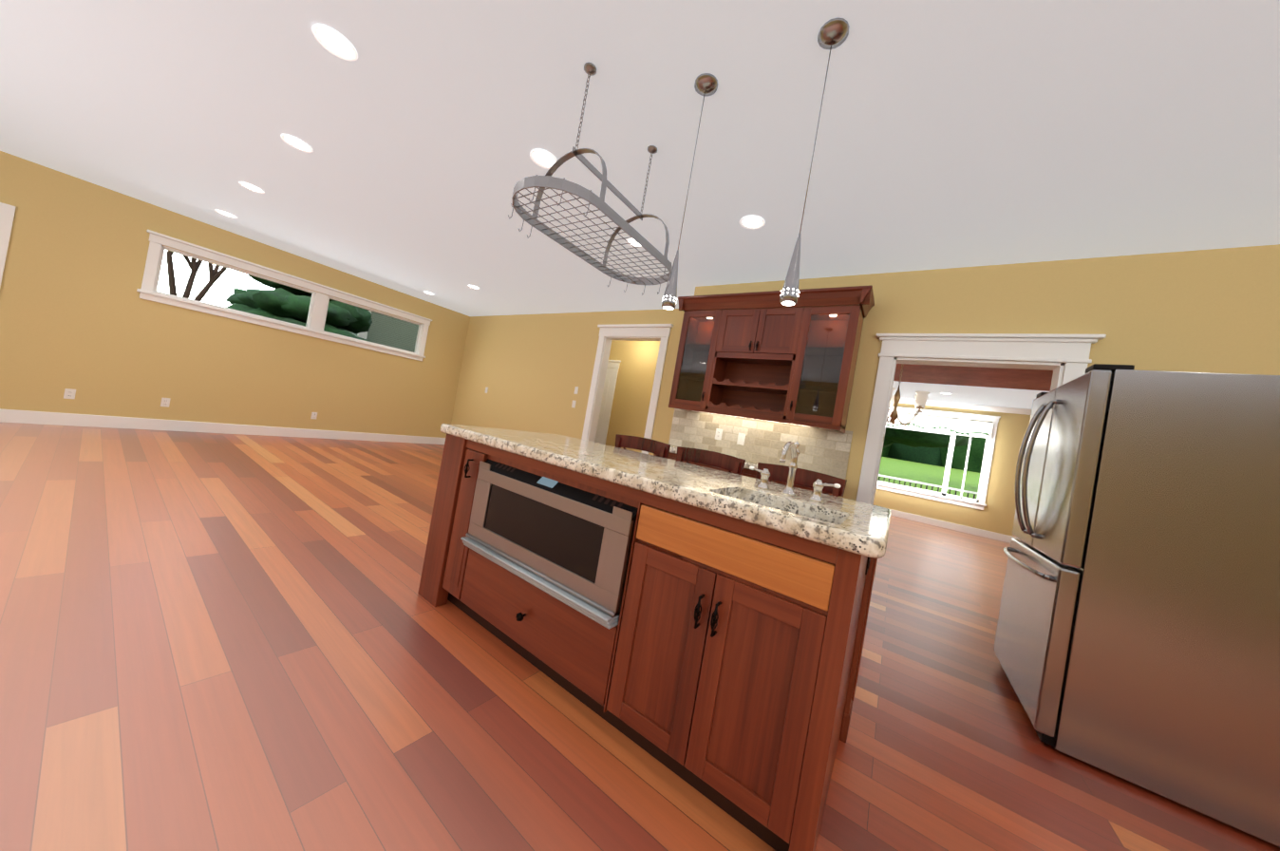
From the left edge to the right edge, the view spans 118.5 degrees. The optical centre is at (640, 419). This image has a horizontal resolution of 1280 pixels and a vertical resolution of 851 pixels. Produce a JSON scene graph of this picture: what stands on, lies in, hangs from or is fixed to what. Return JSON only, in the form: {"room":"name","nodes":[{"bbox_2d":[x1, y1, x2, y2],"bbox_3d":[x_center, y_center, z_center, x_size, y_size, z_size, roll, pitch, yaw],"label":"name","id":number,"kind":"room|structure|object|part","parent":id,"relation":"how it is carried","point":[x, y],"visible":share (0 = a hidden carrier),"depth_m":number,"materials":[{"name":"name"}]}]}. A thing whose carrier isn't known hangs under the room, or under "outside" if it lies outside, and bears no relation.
{"room":"kitchen","nodes":[
{"label":"kitchen","id":0,"kind":"room"},
{"bbox_2d":[0,408,445,444],"bbox_3d":[-5.902,0.102,5.121,0.016,0.140,6.830,9,-1,35],"label":"baseboard","id":1,"kind":"structure","parent":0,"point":[49,418],"depth_m":5.01,"materials":[{"name":"white wood"}]},
{"bbox_2d":[136,229,432,360],"bbox_3d":[-5.078,-1.701,5.981,0.200,0.820,3.380,9,-1,35],"label":"window","id":2,"kind":"structure","parent":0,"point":[314,327],"depth_m":5.52,"materials":[{"name":"white wood"}]},
{"bbox_2d":[310,412,317,419],"bbox_3d":[-5.206,-0.063,6.085,0.010,0.114,0.070,9,-1,35],"label":"electrical outlet","id":3,"kind":"object","parent":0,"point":[313,415],"visible":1,"depth_m":6.08,"materials":[{"name":"white plastic"}]},
{"bbox_2d":[448,309,676,454],"bbox_3d":[-1.782,-0.486,6.642,4.830,2.720,0.150,9,-1,35],"label":"wall","id":4,"kind":"structure","parent":0,"point":[531,367],"depth_m":6.67,"materials":[{"name":"yellow paint"}]},
{"bbox_2d":[0,202,15,287],"bbox_3d":[-7.091,-1.203,3.098,0.026,2.170,1.900,9,-1,35],"label":"trim","id":5,"kind":"structure","parent":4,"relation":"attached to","point":[7,213],"depth_m":3.86,"materials":[{"name":"white wood"}]},
{"bbox_2d":[63,388,75,398],"bbox_3d":[-6.422,-0.290,4.291,0.010,0.114,0.070,9,-1,35],"label":"electrical outlet","id":6,"kind":"object","parent":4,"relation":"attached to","point":[69,393],"visible":1,"depth_m":4.29,"materials":[{"name":"white plastic"}]},
{"bbox_2d":[160,397,170,407],"bbox_3d":[-6.043,-0.219,4.851,0.010,0.114,0.070,9,-1,35],"label":"electrical outlet","id":7,"kind":"object","parent":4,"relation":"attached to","point":[165,402],"visible":1,"depth_m":4.85,"materials":[{"name":"white plastic"}]},
{"bbox_2d":[581,323,673,453],"bbox_3d":[-0.268,-0.128,5.537,1.320,2.500,0.205,9,-1,35],"label":"trim","id":8,"kind":"structure","parent":4,"relation":"attached to","point":[661,332],"depth_m":5.66,"materials":[{"name":"white wood"}]},
{"bbox_2d":[0,422,1279,850],"bbox_3d":[0.650,1.336,4.393,12.120,0.100,13.500,9,-1,35],"label":"floor","id":9,"kind":"structure","parent":0,"point":[230,643],"depth_m":1.42,"materials":[{"name":"brown wood"}]},
{"bbox_2d":[615,433,670,457],"bbox_3d":[-0.179,0.608,2.523,0.462,1.018,0.484,9,-1,35],"label":"stool","id":10,"kind":"object","parent":9,"relation":"on","point":[658,448],"visible":0.12,"depth_m":2.71,"materials":[{"name":"brown wood"}]},
{"bbox_2d":[417,431,881,850],"bbox_3d":[-0.085,0.684,1.843,2.006,0.884,0.916,9,-1,35],"label":"kitchen island","id":11,"kind":"object","parent":9,"relation":"on","point":[702,630],"depth_m":1.25,"materials":[{"name":"brown wood"}]},
{"bbox_2d":[460,453,696,629],"bbox_3d":[-0.298,0.473,1.795,0.927,0.445,0.556,9,-1,35],"label":"microwave","id":12,"kind":"object","parent":11,"relation":"in","point":[574,539],"depth_m":1.52,"materials":[{"name":"silver metal"}]},
{"bbox_2d":[440,423,891,557],"bbox_3d":[-0.011,0.248,1.869,2.080,0.094,0.920,9,-1,35],"label":"island countertop","id":13,"kind":"structure","parent":11,"relation":"on","point":[841,520],"depth_m":1.44,"materials":[{"name":"beige stone"}]},
{"bbox_2d":[748,440,841,503],"bbox_3d":[0.565,0.185,1.454,0.354,0.216,0.224,9,-1,35],"label":"faucet","id":14,"kind":"object","parent":13,"relation":"on","point":[787,495],"depth_m":1.47,"materials":[{"name":"silver metal"}]},
{"bbox_2d":[653,452,721,470],"bbox_3d":[0.540,0.812,3.753,0.886,0.883,0.419,9,-1,35],"label":"base cabinet","id":15,"kind":"object","parent":9,"relation":"on","point":[672,456],"depth_m":3.58,"materials":[{"name":"brown wood"}]},
{"bbox_2d":[676,446,745,474],"bbox_3d":[0.243,0.677,2.228,0.462,1.018,0.484,9,-1,35],"label":"stool","id":16,"kind":"object","parent":9,"relation":"on","point":[732,463],"visible":0.08,"depth_m":2.41,"materials":[{"name":"brown wood"}]},
{"bbox_2d":[721,468,831,495],"bbox_3d":[1.152,0.912,3.326,0.886,0.883,0.419,9,-1,35],"label":"base cabinet","id":17,"kind":"object","parent":9,"relation":"on","point":[746,470],"depth_m":3.24,"materials":[{"name":"brown wood"}]},
{"bbox_2d":[668,445,757,471],"bbox_3d":[0.917,0.400,3.533,1.710,0.047,0.446,9,-1,35],"label":"countertop","id":18,"kind":"structure","parent":17,"relation":"on","point":[673,449],"depth_m":3.42,"materials":[{"name":"beige stone"}]},
{"bbox_2d":[756,462,847,496],"bbox_3d":[0.682,0.749,1.922,0.462,1.018,0.484,9,-1,35],"label":"stool","id":19,"kind":"object","parent":9,"relation":"on","point":[802,477],"visible":0.1,"depth_m":2.09,"materials":[{"name":"brown wood"}]},
{"bbox_2d":[993,363,1279,847],"bbox_3d":[2.425,0.687,1.882,0.880,1.725,0.910,9,-1,35],"label":"fridge","id":20,"kind":"object","parent":9,"relation":"on","point":[1137,640],"visible":1,"depth_m":1.55,"materials":[{"name":"silver metal"}]},
{"bbox_2d":[0,0,1279,409],"bbox_3d":[1.127,-1.453,4.422,12.120,0.120,13.500,9,-1,35],"label":"ceiling","id":21,"kind":"structure","parent":0,"point":[963,133],"depth_m":2.11,"materials":[{"name":"white paint"}]},
{"bbox_2d":[214,208,237,218],"bbox_3d":[-4.852,-2.409,4.466,0.180,0.008,0.180,9,-1,35],"label":"recessed light","id":22,"kind":"object","parent":21,"relation":"in","point":[226,214],"visible":1,"depth_m":4.47,"materials":[{"name":"white"}]},
{"bbox_2d":[238,181,264,193],"bbox_3d":[-3.725,-2.225,3.655,0.180,0.008,0.180,9,-1,35],"label":"recessed light","id":23,"kind":"object","parent":21,"relation":"in","point":[250,186],"visible":1,"depth_m":3.66,"materials":[{"name":"white"}]},
{"bbox_2d":[281,133,313,152],"bbox_3d":[-2.520,-2.029,2.801,0.180,0.008,0.180,9,-1,35],"label":"recessed light","id":24,"kind":"object","parent":21,"relation":"in","point":[297,143],"visible":1,"depth_m":2.80,"materials":[{"name":"white"}]},
{"bbox_2d":[311,23,357,60],"bbox_3d":[-1.510,-1.865,1.889,0.180,0.008,0.180,9,-1,35],"label":"recessed light","id":25,"kind":"object","parent":21,"relation":"in","point":[334,42],"visible":1,"depth_m":1.89,"materials":[{"name":"white"}]},
{"bbox_2d":[467,284,479,289],"bbox_3d":[-2.505,-1.995,5.738,0.180,0.008,0.180,9,-1,35],"label":"recessed light","id":26,"kind":"object","parent":21,"relation":"in","point":[474,287],"visible":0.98,"depth_m":5.74,"materials":[{"name":"white"}]},
{"bbox_2d":[529,149,557,169],"bbox_3d":[-0.629,-1.709,2.499,0.180,0.008,0.180,9,-1,35],"label":"recessed light","id":27,"kind":"object","parent":21,"relation":"in","point":[544,159],"visible":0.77,"depth_m":2.49,"materials":[{"name":"white"}]},
{"bbox_2d":[508,62,672,295],"bbox_3d":[-0.148,-1.234,2.013,0.455,0.792,1.030,9,-1,35],"label":"pot rack","id":28,"kind":"object","parent":21,"relation":"hanging from","point":[547,180],"visible":1,"depth_m":1.88,"materials":[{"name":"silver metal"}]},
{"bbox_2d":[625,237,642,247],"bbox_3d":[-0.037,-1.597,3.444,0.180,0.008,0.180,9,-1,35],"label":"recessed light","id":29,"kind":"object","parent":21,"relation":"in","point":[630,239],"visible":0.42,"depth_m":3.46,"materials":[{"name":"white"}]},
{"bbox_2d":[661,73,717,309],"bbox_3d":[0.220,-1.037,1.766,0.110,1.061,0.110,9,-1,35],"label":"pendant light","id":30,"kind":"object","parent":21,"relation":"hanging from","point":[705,84],"visible":1,"depth_m":1.75,"materials":[{"name":"silver metal"}]},
{"bbox_2d":[739,215,764,229],"bbox_3d":[0.829,-1.456,2.815,0.180,0.008,0.180,9,-1,35],"label":"recessed light","id":31,"kind":"object","parent":21,"relation":"in","point":[752,222],"visible":1,"depth_m":2.81,"materials":[{"name":"white"}]},
{"bbox_2d":[779,18,849,305],"bbox_3d":[0.656,-0.966,1.462,0.110,1.061,0.110,9,-1,35],"label":"pendant light","id":32,"kind":"object","parent":21,"relation":"hanging from","point":[834,33],"visible":1,"depth_m":1.45,"materials":[{"name":"silver metal"}]},
{"bbox_2d":[893,363,1053,391],"bbox_3d":[4.537,-0.801,4.683,6.100,0.012,4.430,9,-1,35],"label":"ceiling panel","id":33,"kind":"object","parent":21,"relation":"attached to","point":[1014,378],"visible":0.11,"depth_m":5.93,"materials":[{"name":"brown wood"}]},
{"bbox_2d":[886,363,929,425],"bbox_3d":[2.864,-0.509,4.221,0.610,1.139,0.636,9,-1,35],"label":"chandelier","id":34,"kind":"object","parent":33,"relation":"hanging from","point":[921,397],"visible":0.58,"depth_m":4.17,"materials":[{"name":"gold metal"}]},
{"bbox_2d":[649,329,679,454],"bbox_3d":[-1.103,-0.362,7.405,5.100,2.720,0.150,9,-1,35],"label":"wall","id":35,"kind":"structure","parent":0,"point":[672,336],"depth_m":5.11,"materials":[{"name":"yellow paint"}]},
{"bbox_2d":[594,359,621,444],"bbox_3d":[-0.880,-0.049,7.093,0.850,2.170,0.050,9,-1,35],"label":"door","id":36,"kind":"structure","parent":35,"relation":"in","point":[606,404],"depth_m":6.95,"materials":[{"name":"white wood"}]},
{"bbox_2d":[660,310,684,442],"bbox_3d":[2.208,0.206,7.628,0.180,2.720,6.370,9,-1,35],"label":"wall","id":37,"kind":"structure","parent":0,"point":[668,410],"depth_m":5.06,"materials":[{"name":"yellow paint"}]},
{"bbox_2d":[887,508,1016,543],"bbox_3d":[6.490,2.254,8.326,6.550,0.140,0.016,9,-1,35],"label":"baseboard","id":38,"kind":"structure","parent":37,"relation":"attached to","point":[950,525],"depth_m":8.16,"materials":[{"name":"white wood"}]},
{"bbox_2d":[876,397,1031,509],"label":"window","id":39,"kind":"structure","parent":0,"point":[980,504],"depth_m":8.31,"materials":[{"name":"white wood"}]},
{"bbox_3d":[5.729,1.983,9.948,9.000,1.250,1.450,9,-1,35],"label":"deck rail","id":40,"kind":"part","parent":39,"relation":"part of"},
{"bbox_2d":[885,412,993,438],"bbox_3d":[6.154,0.049,8.756,2.910,0.339,0.091,9,-1,35],"label":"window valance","id":41,"kind":"object","parent":39,"relation":"attached to","point":[970,428],"visible":0.5,"depth_m":8.35,"materials":[{"name":"white fabric"}]},
{"bbox_2d":[664,244,1279,536],"bbox_3d":[2.815,0.257,2.631,5.870,2.720,0.150,9,-1,35],"label":"wall","id":42,"kind":"structure","parent":0,"point":[1214,310],"depth_m":2.60,"materials":[{"name":"yellow paint"}]},
{"bbox_2d":[668,307,714,413],"bbox_3d":[0.641,-0.590,3.912,0.438,0.975,0.318,9,-1,35],"label":"upper cabinet","id":43,"kind":"object","parent":42,"relation":"attached to","point":[695,332],"depth_m":3.82,"materials":[{"name":"brown wood"}]},
{"bbox_2d":[698,307,759,417],"bbox_3d":[0.926,-0.544,3.713,0.439,0.975,0.318,9,-1,35],"label":"upper cabinet","id":44,"kind":"object","parent":42,"relation":"attached to","point":[729,348],"depth_m":3.66,"materials":[{"name":"brown wood"}]},
{"bbox_2d":[668,408,852,479],"bbox_3d":[1.063,0.190,3.728,1.750,0.419,0.012,9,-1,35],"label":"tile backsplash","id":45,"kind":"structure","parent":42,"relation":"attached to","point":[824,450],"depth_m":3.64,"materials":[{"name":"tile"}]},
{"bbox_2d":[715,428,722,439],"bbox_3d":[0.805,0.150,3.896,0.070,0.114,0.010,9,-1,35],"label":"outlet","id":46,"kind":"object","parent":45,"relation":"attached to","point":[719,433],"visible":1,"depth_m":3.89,"materials":[{"name":"white plastic"}]},
{"bbox_2d":[736,432,745,445],"bbox_3d":[0.998,0.192,3.759,0.070,0.114,0.010,9,-1,35],"label":"light switch","id":47,"kind":"object","parent":45,"relation":"attached to","point":[741,438],"visible":1,"depth_m":3.76,"materials":[{"name":"white plastic"}]},
{"bbox_2d":[740,303,797,421],"bbox_3d":[1.282,-0.485,3.465,0.438,0.975,0.318,9,-1,35],"label":"upper cabinet","id":48,"kind":"object","parent":42,"relation":"attached to","point":[752,358],"depth_m":3.43,"materials":[{"name":"brown wood"}]},
{"bbox_2d":[778,303,865,432],"bbox_3d":[1.570,-0.438,3.263,0.447,0.975,0.318,9,-1,35],"label":"upper cabinet","id":49,"kind":"object","parent":42,"relation":"attached to","point":[823,357],"depth_m":3.14,"materials":[{"name":"brown wood"}]},
{"bbox_2d":[856,333,1106,504],"bbox_3d":[2.361,0.453,2.890,1.270,2.185,0.230,9,-1,35],"label":"trim","id":50,"kind":"structure","parent":42,"relation":"attached to","point":[1032,351],"depth_m":2.88,"materials":[{"name":"white wood"}]},
{"label":"outside","id":51,"kind":"structure","parent":0,"visible":0},
{"bbox_3d":[14.857,4.479,38.580,140.000,0.100,200.000,9,-1,35],"label":"ground","id":52,"kind":"structure","parent":51,"visible":0},
{"bbox_2d":[166,250,372,341],"bbox_3d":[-13.628,-3.940,9.534,16.531,6.403,3.937,10,-1,16],"label":"tree","id":53,"kind":"object","parent":52,"relation":"on","point":[281,302],"visible":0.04,"depth_m":7.65,"materials":[{"name":"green plant"}]},
{"bbox_2d":[347,310,418,352],"bbox_3d":[-8.120,-3.193,15.294,7.050,6.900,7.580,9,-1,35],"label":"house","id":54,"kind":"structure","parent":52,"relation":"on","point":[391,331],"depth_m":10.84,"materials":[{"name":"green"}]},
{"bbox_2d":[883,427,975,447],"bbox_3d":[11.863,-4.092,19.652,11.474,15.494,9.150,9,-1,35],"label":"tree","id":55,"kind":"object","parent":52,"relation":"on","point":[912,438],"visible":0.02,"depth_m":16.99,"materials":[{"name":"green plant"}]},
{"bbox_2d":[877,456,980,499],"bbox_3d":[38.106,6.402,72.319,160.000,4.660,138.100,9,-1,35],"label":"slope","id":56,"kind":"structure","parent":52,"relation":"on","point":[912,471],"depth_m":37.68,"materials":[{"name":"green plant"}]},
{"bbox_2d":[881,436,985,472],"bbox_3d":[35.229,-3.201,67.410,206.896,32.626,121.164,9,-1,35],"label":"tree","id":57,"kind":"object","parent":56,"relation":"on","point":[934,456],"visible":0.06,"depth_m":90.34,"materials":[{"name":"green plant"}]}
]}

